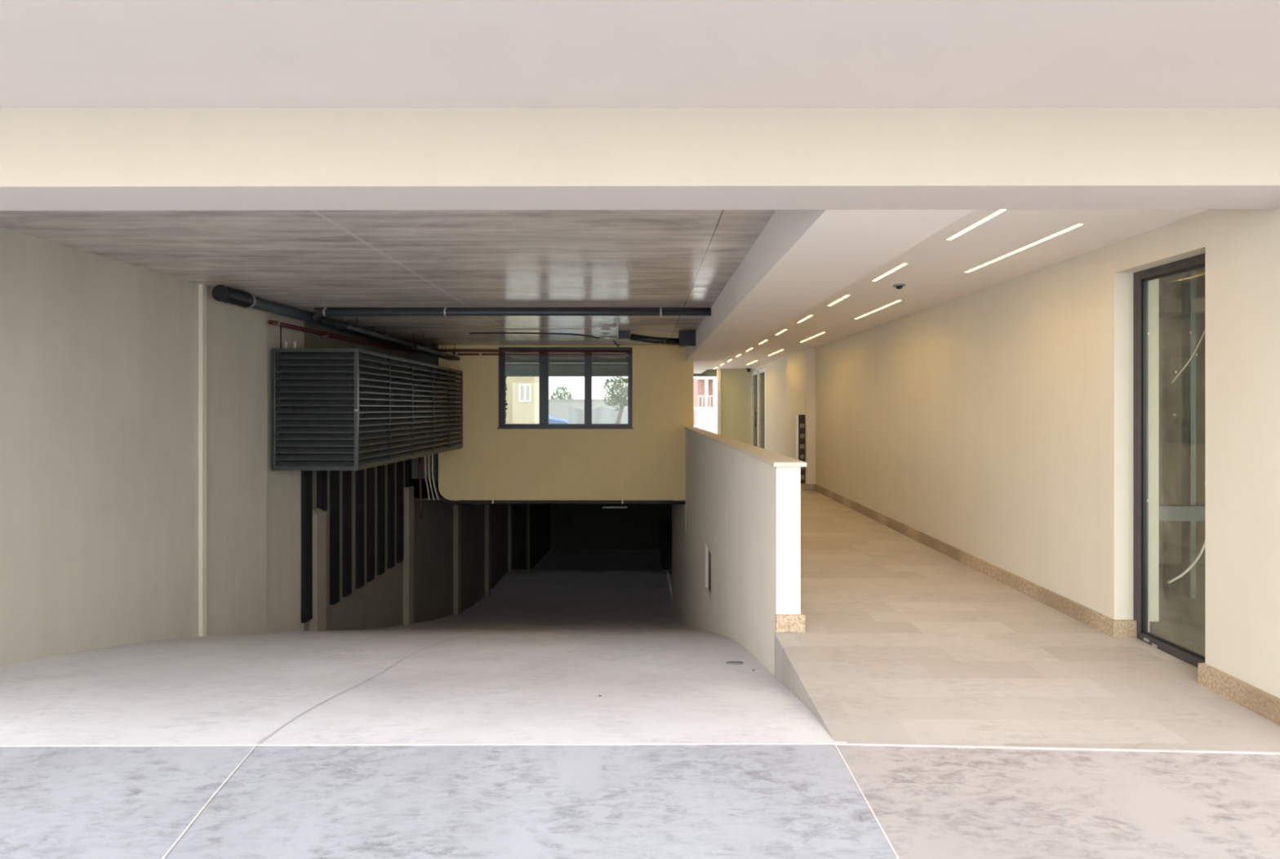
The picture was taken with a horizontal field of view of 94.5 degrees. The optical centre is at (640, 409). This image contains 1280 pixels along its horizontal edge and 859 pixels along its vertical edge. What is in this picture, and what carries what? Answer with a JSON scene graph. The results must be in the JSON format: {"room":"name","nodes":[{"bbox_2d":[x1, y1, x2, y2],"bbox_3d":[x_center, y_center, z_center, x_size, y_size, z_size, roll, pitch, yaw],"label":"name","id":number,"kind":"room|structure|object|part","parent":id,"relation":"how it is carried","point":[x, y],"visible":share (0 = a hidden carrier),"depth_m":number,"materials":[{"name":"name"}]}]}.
{"room":"parking garage entrance","nodes":[
{"label":"parking garage entrance","id":0,"kind":"room"},
{"bbox_2d":[0,226,410,666],"bbox_3d":[-4.980,2.000,7.325,0.640,7.000,9.750,0,0,0],"label":"wall","id":1,"kind":"structure","parent":0,"point":[99,355],"depth_m":5.42,"materials":[{"name":"beige paint"},{"name":"plaster"}]},
{"bbox_2d":[198,284,206,635],"bbox_3d":[-4.643,0.585,6.270,0.045,3.830,0.060,0,0,0],"label":"pipe","id":2,"kind":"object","parent":1,"relation":"attached to","point":[202,288],"depth_m":6.24,"materials":[{"name":"grey metal"}]},
{"bbox_2d":[301,470,312,622],"bbox_3d":[-4.692,1.832,8.313,0.065,2.264,0.180,0,0,0],"label":"batten","id":3,"kind":"object","parent":1,"relation":"attached to","point":[306,475],"visible":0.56,"depth_m":8.25,"materials":[{"name":"black metal"}]},
{"bbox_2d":[316,470,327,511],"bbox_3d":[-4.692,1.100,8.709,0.065,0.800,0.180,0,0,0],"label":"batten","id":4,"kind":"object","parent":1,"relation":"attached to","point":[322,475],"visible":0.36,"depth_m":8.65,"materials":[{"name":"black metal"}]},
{"bbox_2d":[329,470,339,604],"bbox_3d":[-4.692,1.832,9.073,0.065,2.264,0.180,0,0,0],"label":"batten","id":5,"kind":"object","parent":1,"relation":"attached to","point":[334,474],"visible":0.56,"depth_m":9.00,"materials":[{"name":"black metal"}]},
{"bbox_2d":[342,470,351,596],"bbox_3d":[-4.692,1.832,9.457,0.065,2.264,0.180,0,0,0],"label":"batten","id":6,"kind":"object","parent":1,"relation":"attached to","point":[347,474],"visible":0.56,"depth_m":9.40,"materials":[{"name":"black metal"}]},
{"bbox_2d":[355,469,364,588],"bbox_3d":[-4.692,1.832,9.888,0.065,2.264,0.180,0,0,0],"label":"batten","id":7,"kind":"object","parent":1,"relation":"attached to","point":[359,473],"visible":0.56,"depth_m":9.81,"materials":[{"name":"black metal"}]},
{"bbox_2d":[271,341,462,470],"bbox_3d":[-4.111,-0.045,9.664,1.089,1.630,4.432,0,0,0],"label":"enclosure","id":8,"kind":"object","parent":1,"relation":"attached to","point":[341,409],"visible":1,"depth_m":7.60,"materials":[{"name":"grey metal"}]},
{"bbox_3d":[-4.112,0.011,7.487,0.995,1.428,0.046,0,0,0],"label":"louvre panel","id":9,"kind":"part","parent":8,"relation":"part of","materials":[{"name":"grey metal"}]},
{"bbox_3d":[-3.594,0.005,7.968,0.043,1.440,0.909,0,0,0],"label":"louvre panel","id":10,"kind":"part","parent":8,"relation":"part of","materials":[{"name":"grey metal"}]},
{"bbox_3d":[-3.594,0.005,8.850,0.043,1.440,0.824,0,0,0],"label":"louvre panel","id":11,"kind":"part","parent":8,"relation":"part of","materials":[{"name":"grey metal"}]},
{"bbox_2d":[418,456,422,519],"bbox_3d":[-4.390,1.488,11.800,0.080,1.425,0.060,0,0,0],"label":"riser pipe","id":12,"kind":"object","parent":8,"relation":"attached to","point":[420,458],"visible":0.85,"depth_m":11.78,"materials":[{"name":"metal"}]},
{"bbox_3d":[-3.594,0.005,9.735,0.043,1.440,0.914,0,0,0],"label":"louvre panel","id":13,"kind":"part","parent":8,"relation":"part of","materials":[{"name":"grey metal"}]},
{"bbox_2d":[424,455,430,500],"bbox_3d":[-4.234,1.288,11.740,0.107,1.026,0.026,0,0,0],"label":"conduit","id":14,"kind":"object","parent":8,"relation":"attached to","point":[424,455],"visible":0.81,"depth_m":11.73,"materials":[{"name":"grey metal"}]},
{"bbox_2d":[428,454,434,500],"bbox_3d":[-4.152,1.289,11.740,0.126,1.028,0.026,0,0,0],"label":"conduit","id":15,"kind":"object","parent":8,"relation":"attached to","point":[428,455],"visible":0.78,"depth_m":11.73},
{"bbox_2d":[431,453,439,500],"bbox_3d":[-4.071,1.290,11.740,0.146,1.030,0.026,0,0,0],"label":"conduit","id":16,"kind":"object","parent":8,"relation":"attached to","point":[433,454],"visible":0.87,"depth_m":11.73,"materials":[{"name":"grey metal"}]},
{"bbox_3d":[-3.594,0.005,10.625,0.043,1.440,0.834,0,0,0],"label":"louvre panel","id":17,"kind":"part","parent":8,"relation":"part of","materials":[{"name":"grey metal"}]},
{"bbox_3d":[-3.594,0.005,11.443,0.043,1.440,0.769,0,0,0],"label":"louvre panel","id":18,"kind":"part","parent":8,"relation":"part of","materials":[{"name":"grey metal"}]},
{"bbox_2d":[366,466,374,581],"bbox_3d":[-4.692,1.832,10.283,0.065,2.264,0.180,0,0,0],"label":"batten","id":19,"kind":"object","parent":1,"relation":"attached to","point":[370,471],"visible":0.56,"depth_m":10.20,"materials":[{"name":"black metal"}]},
{"bbox_2d":[377,464,385,574],"bbox_3d":[-4.692,1.832,10.695,0.065,2.264,0.180,0,0,0],"label":"batten","id":20,"kind":"object","parent":1,"relation":"attached to","point":[381,468],"visible":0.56,"depth_m":10.61,"materials":[{"name":"black metal"}]},
{"bbox_2d":[387,462,395,568],"bbox_3d":[-4.692,1.832,11.124,0.065,2.264,0.180,0,0,0],"label":"batten","id":21,"kind":"object","parent":1,"relation":"attached to","point":[391,467],"visible":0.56,"depth_m":11.06,"materials":[{"name":"black metal"}]},
{"bbox_2d":[396,460,403,562],"bbox_3d":[-4.692,1.832,11.530,0.065,2.264,0.180,0,0,0],"label":"batten","id":22,"kind":"object","parent":1,"relation":"attached to","point":[400,464],"visible":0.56,"depth_m":11.44,"materials":[{"name":"black metal"}]},
{"bbox_2d":[404,458,411,486],"bbox_3d":[-4.692,1.832,11.947,0.065,2.264,0.180,0,0,0],"label":"batten","id":23,"kind":"object","parent":1,"relation":"attached to","point":[407,462],"visible":0.24,"depth_m":11.88,"materials":[{"name":"black metal"}]},
{"bbox_2d":[0,209,775,346],"bbox_3d":[-2.200,-1.442,7.530,6.200,0.315,9.340,0,0,0],"label":"ceiling","id":24,"kind":"structure","parent":0,"point":[305,260],"depth_m":5.21,"materials":[{"name":"concrete"}]},
{"bbox_2d":[211,284,406,348],"bbox_3d":[-4.420,-1.227,9.050,0.176,0.186,5.661,0,0,0],"label":"drain pipe","id":25,"kind":"object","parent":24,"relation":"attached to","point":[222,293],"visible":0.8,"depth_m":6.89,"materials":[{"name":"black plastic"}]},
{"bbox_2d":[332,317,436,351],"bbox_3d":[-4.120,-1.205,9.975,0.200,0.210,3.750,0,0,0],"label":"cable tray","id":26,"kind":"object","parent":24,"relation":"hanging from","point":[349,329],"visible":0.7,"depth_m":8.96,"materials":[{"name":"black metal"}]},
{"bbox_2d":[404,331,459,360],"bbox_3d":[-3.720,-1.145,10.725,0.200,0.330,2.250,0,0,0],"label":"cable tray","id":27,"kind":"object","parent":24,"relation":"hanging from","point":[421,349],"visible":0.92,"depth_m":10.45,"materials":[{"name":"black metal"}]},
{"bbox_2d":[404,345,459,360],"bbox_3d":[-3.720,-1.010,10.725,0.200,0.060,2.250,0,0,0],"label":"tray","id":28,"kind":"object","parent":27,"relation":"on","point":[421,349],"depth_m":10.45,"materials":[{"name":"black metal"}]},
{"bbox_2d":[312,306,711,324],"bbox_3d":[-1.733,-1.226,7.759,5.275,0.179,0.418,0,0,0],"label":"pipe","id":29,"kind":"object","parent":24,"relation":"attached to","point":[317,316],"visible":1,"depth_m":7.56,"materials":[{"name":"metal"}]},
{"bbox_2d":[314,307,711,309],"bbox_3d":[-1.650,-1.298,7.620,5.100,0.027,0.024,0,0,0],"label":"cable","id":30,"kind":"object","parent":24,"relation":"attached to","point":[314,308],"visible":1,"depth_m":7.61,"materials":[{"name":"black plastic"}]},
{"bbox_2d":[469,332,599,338],"bbox_3d":[-1.760,-1.222,9.800,2.148,0.111,0.028,0,0,0],"label":"cable","id":31,"kind":"object","parent":24,"relation":"hanging from","point":[547,333],"visible":1,"depth_m":9.79,"materials":[{"name":"black plastic"}]},
{"bbox_2d":[599,332,620,351],"bbox_3d":[-0.509,-1.115,9.800,0.358,0.297,0.158,0,0,0],"label":"pipe fitting","id":32,"kind":"object","parent":24,"relation":"hanging from","point":[614,339],"visible":1,"depth_m":9.77,"materials":[{"name":"metal"}]},
{"bbox_3d":[-0.402,-1.072,9.810,0.144,0.212,0.047,0,0,0],"label":"drop arm","id":33,"kind":"part","parent":32,"relation":"part of"},
{"bbox_2d":[410,346,446,499],"bbox_3d":[-4.650,0.225,12.280,1.300,3.250,0.240,0,0,0],"label":"wall","id":34,"kind":"structure","parent":0,"point":[419,357],"depth_m":12.16,"materials":[{"name":"concrete"}]},
{"bbox_2d":[413,498,551,622],"bbox_3d":[-5.010,4.750,21.600,0.580,6.500,18.800,0,0,0],"label":"wall","id":35,"kind":"structure","parent":0,"point":[433,534],"depth_m":16.03,"materials":[{"name":"paint"}]},
{"bbox_2d":[411,425,715,497],"bbox_3d":[0.000,1.622,61.080,120.000,0.405,97.840,0,0,0],"label":"ground","id":36,"kind":"structure","parent":0,"point":[713,429],"depth_m":12.16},
{"bbox_2d":[505,376,539,423],"bbox_3d":[-6.464,-2.440,22.650,5.400,7.720,2.900,0,0,0],"label":"house","id":37,"kind":"object","parent":36,"relation":"on","point":[522,393],"visible":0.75,"depth_m":21.50,"materials":[{"name":"yellow paint"}]},
{"bbox_3d":[-4.198,-0.596,21.480,0.336,0.539,0.020,0,0,0],"label":"pane","id":38,"kind":"part","parent":37,"relation":"part of","materials":[{"name":"grey glass"}]},
{"bbox_2d":[548,412,568,423],"bbox_3d":[-4.737,0.664,25.110,3.833,1.511,1.700,0,0,0],"label":"car","id":39,"kind":"object","parent":36,"relation":"on","point":[552,420],"visible":0.03,"depth_m":24.30,"materials":[{"name":"paint"}]},
{"bbox_2d":[548,385,575,399],"bbox_3d":[-4.021,0.085,30.000,1.471,2.670,1.098,0,0,0],"label":"shrub","id":40,"kind":"object","parent":36,"relation":"on","point":[560,396],"visible":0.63,"depth_m":29.86,"materials":[{"name":"green plant"}]},
{"bbox_2d":[548,399,627,419],"bbox_3d":[-3.300,0.492,28.100,11.400,1.955,0.300,0,0,0],"label":"wall","id":41,"kind":"structure","parent":36,"relation":"on","point":[558,408],"depth_m":28.00,"materials":[{"name":"white paint"}]},
{"bbox_2d":[568,405,627,423],"bbox_3d":[-1.575,0.636,24.305,2.750,1.568,0.090,0,0,0],"label":"fence","id":42,"kind":"object","parent":36,"relation":"on","point":[601,415],"visible":0.27,"depth_m":24.31,"materials":[{"name":"white"}]},
{"bbox_2d":[600,376,627,423],"bbox_3d":[-0.685,0.126,18.999,1.262,2.602,1.319,0,0,0],"label":"tree","id":43,"kind":"object","parent":36,"relation":"on","point":[621,397],"visible":0.78,"depth_m":18.84,"materials":[{"name":"green plant"}]},
{"bbox_2d":[602,504,626,507],"bbox_3d":[-0.615,2.080,14.030,0.586,0.500,0.060,0,0,0],"label":"lamp","id":44,"kind":"object","parent":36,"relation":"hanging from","point":[626,504],"visible":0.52,"depth_m":14.02,"materials":[{"name":"white plastic"}]},
{"bbox_2d":[693,376,715,426],"bbox_3d":[11.027,-0.760,53.400,13.000,4.359,9.200,0,0,0],"label":"house","id":45,"kind":"object","parent":36,"relation":"on","point":[704,387],"visible":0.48,"depth_m":49.09,"materials":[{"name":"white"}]},
{"bbox_3d":[6.385,-0.676,48.875,3.311,0.946,0.050,0,0,0],"label":"railing","id":46,"kind":"part","parent":45,"relation":"part of","materials":[{"name":"white plastic"}]},
{"bbox_2d":[438,345,693,500],"bbox_3d":[-1.505,0.212,12.025,5.130,3.225,0.250,0,0,0],"label":"wall","id":47,"kind":"structure","parent":0,"point":[646,461],"depth_m":11.90,"materials":[{"name":"beige paint"}]},
{"bbox_2d":[267,320,631,355],"bbox_3d":[-2.408,-0.989,9.594,4.416,0.438,4.548,0,0,0],"label":"pipe","id":48,"kind":"object","parent":47,"relation":"attached to","point":[276,322],"visible":0.87,"depth_m":11.81,"materials":[{"name":"metal"}]},
{"bbox_3d":[-4.560,-0.915,7.500,0.015,0.290,0.015,0,0,-22],"label":"hanger rod","id":49,"kind":"part","parent":48,"relation":"part of","materials":[{"name":"black plastic"}]},
{"bbox_2d":[432,453,685,504],"bbox_3d":[-1.628,1.338,11.825,5.037,1.126,0.084,0,0,0],"label":"pipe","id":50,"kind":"object","parent":47,"relation":"attached to","point":[446,502],"visible":0.94,"depth_m":11.80,"materials":[{"name":"plastic"}]},
{"bbox_2d":[497,346,633,428],"bbox_3d":[-1.516,-0.431,11.935,2.734,1.646,0.130,0,0,0],"label":"window","id":51,"kind":"structure","parent":47,"relation":"in","point":[544,359],"depth_m":11.93,"materials":[{"name":"black metal"}]},
{"bbox_3d":[-1.516,0.377,11.900,2.734,0.030,0.060,0,0,0],"label":"sill","id":52,"kind":"part","parent":51,"relation":"part of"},
{"bbox_2d":[505,354,627,364],"bbox_3d":[-4.050,-1.340,14.225,9.900,0.520,4.050,0,0,0],"label":"ceiling","id":53,"kind":"structure","parent":0,"point":[509,359],"depth_m":13.60,"materials":[{"name":"paint"}]},
{"bbox_2d":[505,364,716,376],"bbox_3d":[-3.475,-1.250,16.100,11.050,0.700,0.300,0,0,0],"label":"beam","id":54,"kind":"structure","parent":53,"relation":"attached to","point":[511,370],"depth_m":15.95,"materials":[{"name":"paint"}]},
{"bbox_2d":[551,503,671,548],"bbox_3d":[0.750,4.700,24.050,12.100,6.600,14.500,0,0,0],"label":"wall","id":55,"kind":"structure","parent":0,"point":[573,526],"depth_m":31.00,"materials":[{"name":"paint"}]},
{"bbox_2d":[0,0,1279,108],"bbox_3d":[0.000,-1.500,2.050,18.000,0.400,1.100,0,0,0],"label":"ceiling","id":56,"kind":"structure","parent":0,"point":[55,54],"depth_m":2.16,"materials":[{"name":"white paint"}]},
{"bbox_2d":[0,548,1279,858],"bbox_3d":[0.000,4.397,15.600,16.000,5.794,30.800,0,0,0],"label":"floor","id":57,"kind":"structure","parent":0,"point":[659,678],"depth_m":2.51,"materials":[{"name":"grey concrete"}]},
{"bbox_2d":[161,742,257,858],"bbox_3d":[-1.610,1.497,1.780,0.228,0.001,1.760,0,0,0],"label":"trim","id":58,"kind":"structure","parent":57,"relation":"on","point":[256,744],"depth_m":2.24,"materials":[{"name":"grey metal"}]},
{"bbox_2d":[308,507,326,630],"bbox_3d":[-4.665,2.465,8.540,0.130,2.070,0.240,0,0,0],"label":"pillar","id":59,"kind":"structure","parent":57,"relation":"on","point":[318,621],"depth_m":8.48,"materials":[{"name":"concrete"}]},
{"bbox_2d":[403,485,413,624],"bbox_3d":[-4.665,4.475,11.875,0.130,5.850,0.250,0,0,0],"label":"pillar","id":60,"kind":"structure","parent":57,"relation":"on","point":[408,491],"depth_m":11.75,"materials":[{"name":"concrete"}]},
{"bbox_2d":[257,571,588,742],"bbox_3d":[-1.790,3.614,11.830,0.150,4.235,18.340,0,0,0],"label":"trim","id":61,"kind":"structure","parent":57,"relation":"on","point":[588,571],"depth_m":3.44,"materials":[{"name":"grey metal"}]},
{"bbox_2d":[453,500,461,614],"bbox_3d":[-4.665,4.615,15.025,0.130,5.570,0.250,0,0,0],"label":"pillar","id":62,"kind":"structure","parent":57,"relation":"on","point":[456,508],"depth_m":14.90,"materials":[{"name":"concrete"}]},
{"bbox_2d":[484,504,490,595],"bbox_3d":[-4.665,4.615,18.025,0.130,5.570,0.250,0,0,0],"label":"pillar","id":63,"kind":"structure","parent":57,"relation":"on","point":[487,507],"depth_m":17.90,"materials":[{"name":"concrete"}]},
{"bbox_2d":[507,503,512,571],"bbox_3d":[-4.665,4.615,21.125,0.130,5.570,0.250,0,0,0],"label":"pillar","id":64,"kind":"structure","parent":57,"relation":"on","point":[509,505],"depth_m":21.00,"materials":[{"name":"concrete"}]},
{"bbox_2d":[526,503,530,568],"bbox_3d":[-4.665,4.615,24.625,0.130,5.570,0.250,0,0,0],"label":"pillar","id":65,"kind":"structure","parent":57,"relation":"on","point":[528,505],"depth_m":24.50,"materials":[{"name":"concrete"}]},
{"bbox_2d":[0,742,1279,754],"bbox_3d":[0.001,1.503,2.586,16.002,0.014,0.181,0,0,1],"label":"trim","id":66,"kind":"structure","parent":57,"relation":"on","point":[737,743],"depth_m":2.64,"materials":[{"name":"grey metal"}]},
{"bbox_2d":[726,660,743,664],"bbox_3d":[0.701,1.889,4.420,0.135,0.028,0.080,0,0,0],"label":"shard","id":67,"kind":"object","parent":57,"relation":"on","point":[739,662],"visible":1,"depth_m":4.39,"materials":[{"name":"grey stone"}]},
{"bbox_2d":[835,745,899,858],"bbox_3d":[0.851,1.504,1.420,0.007,0.012,2.440,0,0,1],"label":"trim","id":68,"kind":"structure","parent":57,"relation":"on","point":[837,748],"depth_m":2.23,"materials":[{"name":"grey metal"}]},
{"bbox_2d":[658,519,671,595],"bbox_3d":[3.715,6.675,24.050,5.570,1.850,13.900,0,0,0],"label":"pillar","id":69,"kind":"structure","parent":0,"point":[664,525],"depth_m":25.74,"materials":[{"name":"concrete"}]},
{"bbox_2d":[720,368,751,444],"bbox_3d":[2.860,0.150,15.950,1.480,3.300,0.300,0,0,0],"label":"wall","id":70,"kind":"structure","parent":0,"point":[735,384],"depth_m":15.80,"materials":[{"name":"beige paint"}]},
{"bbox_2d":[671,428,800,675],"bbox_3d":[2.250,3.439,10.515,2.700,6.122,13.170,0,0,0],"label":"wall","id":71,"kind":"structure","parent":0,"point":[736,534],"depth_m":5.60,"materials":[{"name":"beige paint"}]},
{"bbox_2d":[715,368,720,435],"bbox_3d":[2.080,0.360,15.920,0.080,2.880,0.400,0,0,0],"label":"trim","id":72,"kind":"structure","parent":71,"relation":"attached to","point":[718,371],"depth_m":15.72,"materials":[{"name":"white paint"}]},
{"bbox_2d":[684,426,806,466],"bbox_3d":[0.985,0.363,7.897,0.220,0.030,7.995,0,0,0],"label":"trim","id":73,"kind":"structure","parent":71,"relation":"attached to","point":[771,458],"depth_m":4.95,"materials":[{"name":"stone"}]},
{"bbox_2d":[775,610,804,632],"bbox_3d":[0.989,1.439,7.902,0.192,0.162,7.995,0,0,0],"label":"baseboard","id":74,"kind":"structure","parent":71,"relation":"attached to","point":[784,623],"depth_m":3.90,"materials":[{"name":"beige stone"}]},
{"bbox_2d":[709,208,1208,368],"bbox_3d":[2.610,-1.340,9.555,1.980,0.520,13.390,0,0,0],"label":"ceiling","id":75,"kind":"structure","parent":0,"point":[934,274],"depth_m":4.45,"materials":[{"name":"white paint"}]},
{"bbox_2d":[856,300,901,319],"bbox_3d":[2.565,-1.089,6.466,0.038,0.022,1.218,0,0,0],"label":"recessed light","id":76,"kind":"object","parent":75,"relation":"in","point":[900,300],"visible":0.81,"depth_m":6.39,"materials":[{"name":"white plastic"}]},
{"bbox_2d":[872,262,908,280],"bbox_3d":[1.960,-1.089,4.674,0.038,0.022,0.598,0,0,0],"label":"recessed light","id":77,"kind":"object","parent":75,"relation":"in","point":[904,263],"visible":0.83,"depth_m":4.60,"materials":[{"name":"white plastic"}]},
{"bbox_2d":[893,284,905,289],"bbox_3d":[2.244,-1.062,5.140,0.100,0.036,0.100,0,0,0],"label":"smoke detector","id":78,"kind":"object","parent":75,"relation":"attached to","point":[898,286],"visible":1,"depth_m":5.12,"materials":[{"name":"plastic"}]},
{"bbox_2d":[946,209,1006,239],"bbox_3d":[1.960,-1.089,3.473,0.038,0.022,0.598,0,0,0],"label":"recessed light","id":79,"kind":"object","parent":75,"relation":"in","point":[999,210],"visible":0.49,"depth_m":3.46,"materials":[{"name":"white plastic"}]},
{"bbox_2d":[964,223,1084,272],"bbox_3d":[2.565,-1.089,4.057,0.038,0.022,1.218,0,0,0],"label":"recessed light","id":80,"kind":"object","parent":75,"relation":"in","point":[1077,224],"visible":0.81,"depth_m":3.89,"materials":[{"name":"white plastic"}]},
{"bbox_2d":[751,208,1279,697],"bbox_3d":[3.105,0.150,9.150,0.390,3.300,13.300,0,0,0],"label":"wall","id":81,"kind":"structure","parent":0,"point":[993,424],"depth_m":4.33,"materials":[{"name":"beige paint"}]},
{"bbox_2d":[751,368,765,448],"bbox_3d":[2.969,0.212,14.900,0.122,2.384,1.800,0,0,0],"label":"door","id":82,"kind":"structure","parent":81,"relation":"in","point":[757,377],"depth_m":14.85,"materials":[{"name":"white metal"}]},
{"bbox_3d":[3.005,0.252,15.335,0.010,2.304,0.730,0,0,0],"label":"glass","id":83,"kind":"part","parent":82,"relation":"part of","materials":[{"name":"grey glass"}]},
{"bbox_3d":[3.005,0.252,14.475,0.010,2.304,0.750,0,0,0],"label":"glass","id":84,"kind":"part","parent":82,"relation":"part of","materials":[{"name":"grey glass"}]},
{"bbox_2d":[795,414,805,483],"bbox_3d":[2.833,0.698,10.461,0.184,1.213,0.058,0,0,0],"label":"panel","id":85,"kind":"object","parent":81,"relation":"attached to","point":[800,419],"visible":0.87,"depth_m":10.44,"materials":[{"name":"black plastic"}]},
{"bbox_2d":[800,483,1279,724],"bbox_3d":[3.020,1.406,8.250,0.195,0.217,11.501,0,0,-1],"label":"baseboard","id":86,"kind":"structure","parent":81,"relation":"attached to","point":[1266,704],"depth_m":4.16,"materials":[{"name":"beige stone"}]},
{"bbox_2d":[1133,253,1204,666],"bbox_3d":[3.220,0.296,3.527,0.060,2.371,0.635,0,0,0],"label":"door","id":87,"kind":"structure","parent":81,"relation":"in","point":[1140,278],"depth_m":3.79,"materials":[{"name":"black metal"}]},
{"bbox_2d":[774,488,1279,751],"bbox_3d":[2.240,2.200,9.425,2.720,1.600,13.650,0,0,0],"label":"floor","id":88,"kind":"structure","parent":0,"point":[903,641],"depth_m":3.44,"materials":[{"name":"tile"}]},
{"bbox_2d":[1149,564,1204,656],"bbox_3d":[4.850,1.630,4.150,3.100,0.340,3.300,0,0,0],"label":"floor","id":89,"kind":"structure","parent":0,"point":[1181,622],"depth_m":4.27,"materials":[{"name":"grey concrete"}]},
{"bbox_2d":[1149,278,1159,621],"bbox_3d":[3.435,0.080,4.190,0.270,2.760,0.220,0,0,0],"label":"pillar","id":90,"kind":"structure","parent":89,"relation":"on","point":[1153,284],"depth_m":4.08,"materials":[{"name":"beige paint"}]},
{"bbox_2d":[1159,268,1204,598],"bbox_3d":[4.240,0.080,4.605,1.320,2.760,0.090,0,0,0],"label":"frame","id":91,"kind":"object","parent":89,"relation":"on","point":[1188,512],"visible":0.31,"depth_m":4.58,"materials":[{"name":"metal"}]},
{"bbox_3d":[4.240,0.800,4.590,1.320,0.120,0.060,0,0,0],"label":"rail","id":92,"kind":"part","parent":91,"relation":"part of","materials":[{"name":"metal"}]},
{"bbox_2d":[1166,541,1204,583],"bbox_3d":[4.222,1.050,4.500,0.438,0.548,0.018,0,0,0],"label":"hose","id":93,"kind":"object","parent":91,"relation":"attached to","point":[1202,548],"visible":0.63,"depth_m":4.49,"materials":[{"name":"white plastic"}]},
{"bbox_2d":[1171,329,1204,382],"bbox_3d":[4.190,-0.456,4.500,0.312,0.510,0.010,0,0,0],"label":"power cable","id":94,"kind":"object","parent":91,"relation":"attached to","point":[1203,333],"visible":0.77,"depth_m":4.50,"materials":[{"name":"white plastic"}]},
{"bbox_2d":[1159,271,1204,564],"bbox_3d":[4.850,0.050,4.150,3.100,3.100,3.300,0,0,0],"label":"wall","id":95,"kind":"structure","parent":0,"point":[1170,286],"depth_m":5.60,"materials":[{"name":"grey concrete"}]},
{"bbox_2d":[1159,266,1204,318],"bbox_3d":[4.850,-1.150,4.330,3.100,0.700,2.940,0,0,0],"label":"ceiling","id":96,"kind":"structure","parent":0,"point":[1169,308],"depth_m":4.90,"materials":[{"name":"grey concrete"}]},
{"bbox_3d":[0.850,-2.075,9.425,12.300,1.050,13.650,0,0,0],"label":"roof","id":97,"kind":"structure","parent":0,"visible":0},
{"bbox_2d":[0,108,1279,210],"bbox_3d":[0.000,-1.276,2.708,18.000,0.647,0.305,0,0,0],"label":"beam","id":98,"kind":"structure","parent":97,"relation":"attached to","point":[51,159],"depth_m":2.56,"materials":[{"name":"beige paint"}]},
{"bbox_2d":[685,209,973,373],"bbox_3d":[1.260,-1.284,9.555,0.720,0.632,13.390,0,0,0],"label":"beam","id":99,"kind":"structure","parent":97,"relation":"attached to","point":[800,259],"depth_m":4.08,"materials":[{"name":"white paint"}]},
{"bbox_2d":[617,330,695,346],"bbox_3d":[0.268,-1.175,9.800,1.275,0.270,0.240,0,0,0],"label":"duct","id":100,"kind":"object","parent":99,"relation":"attached to","point":[686,338],"visible":0.95,"depth_m":9.74,"materials":[{"name":"black plastic"}]}
]}

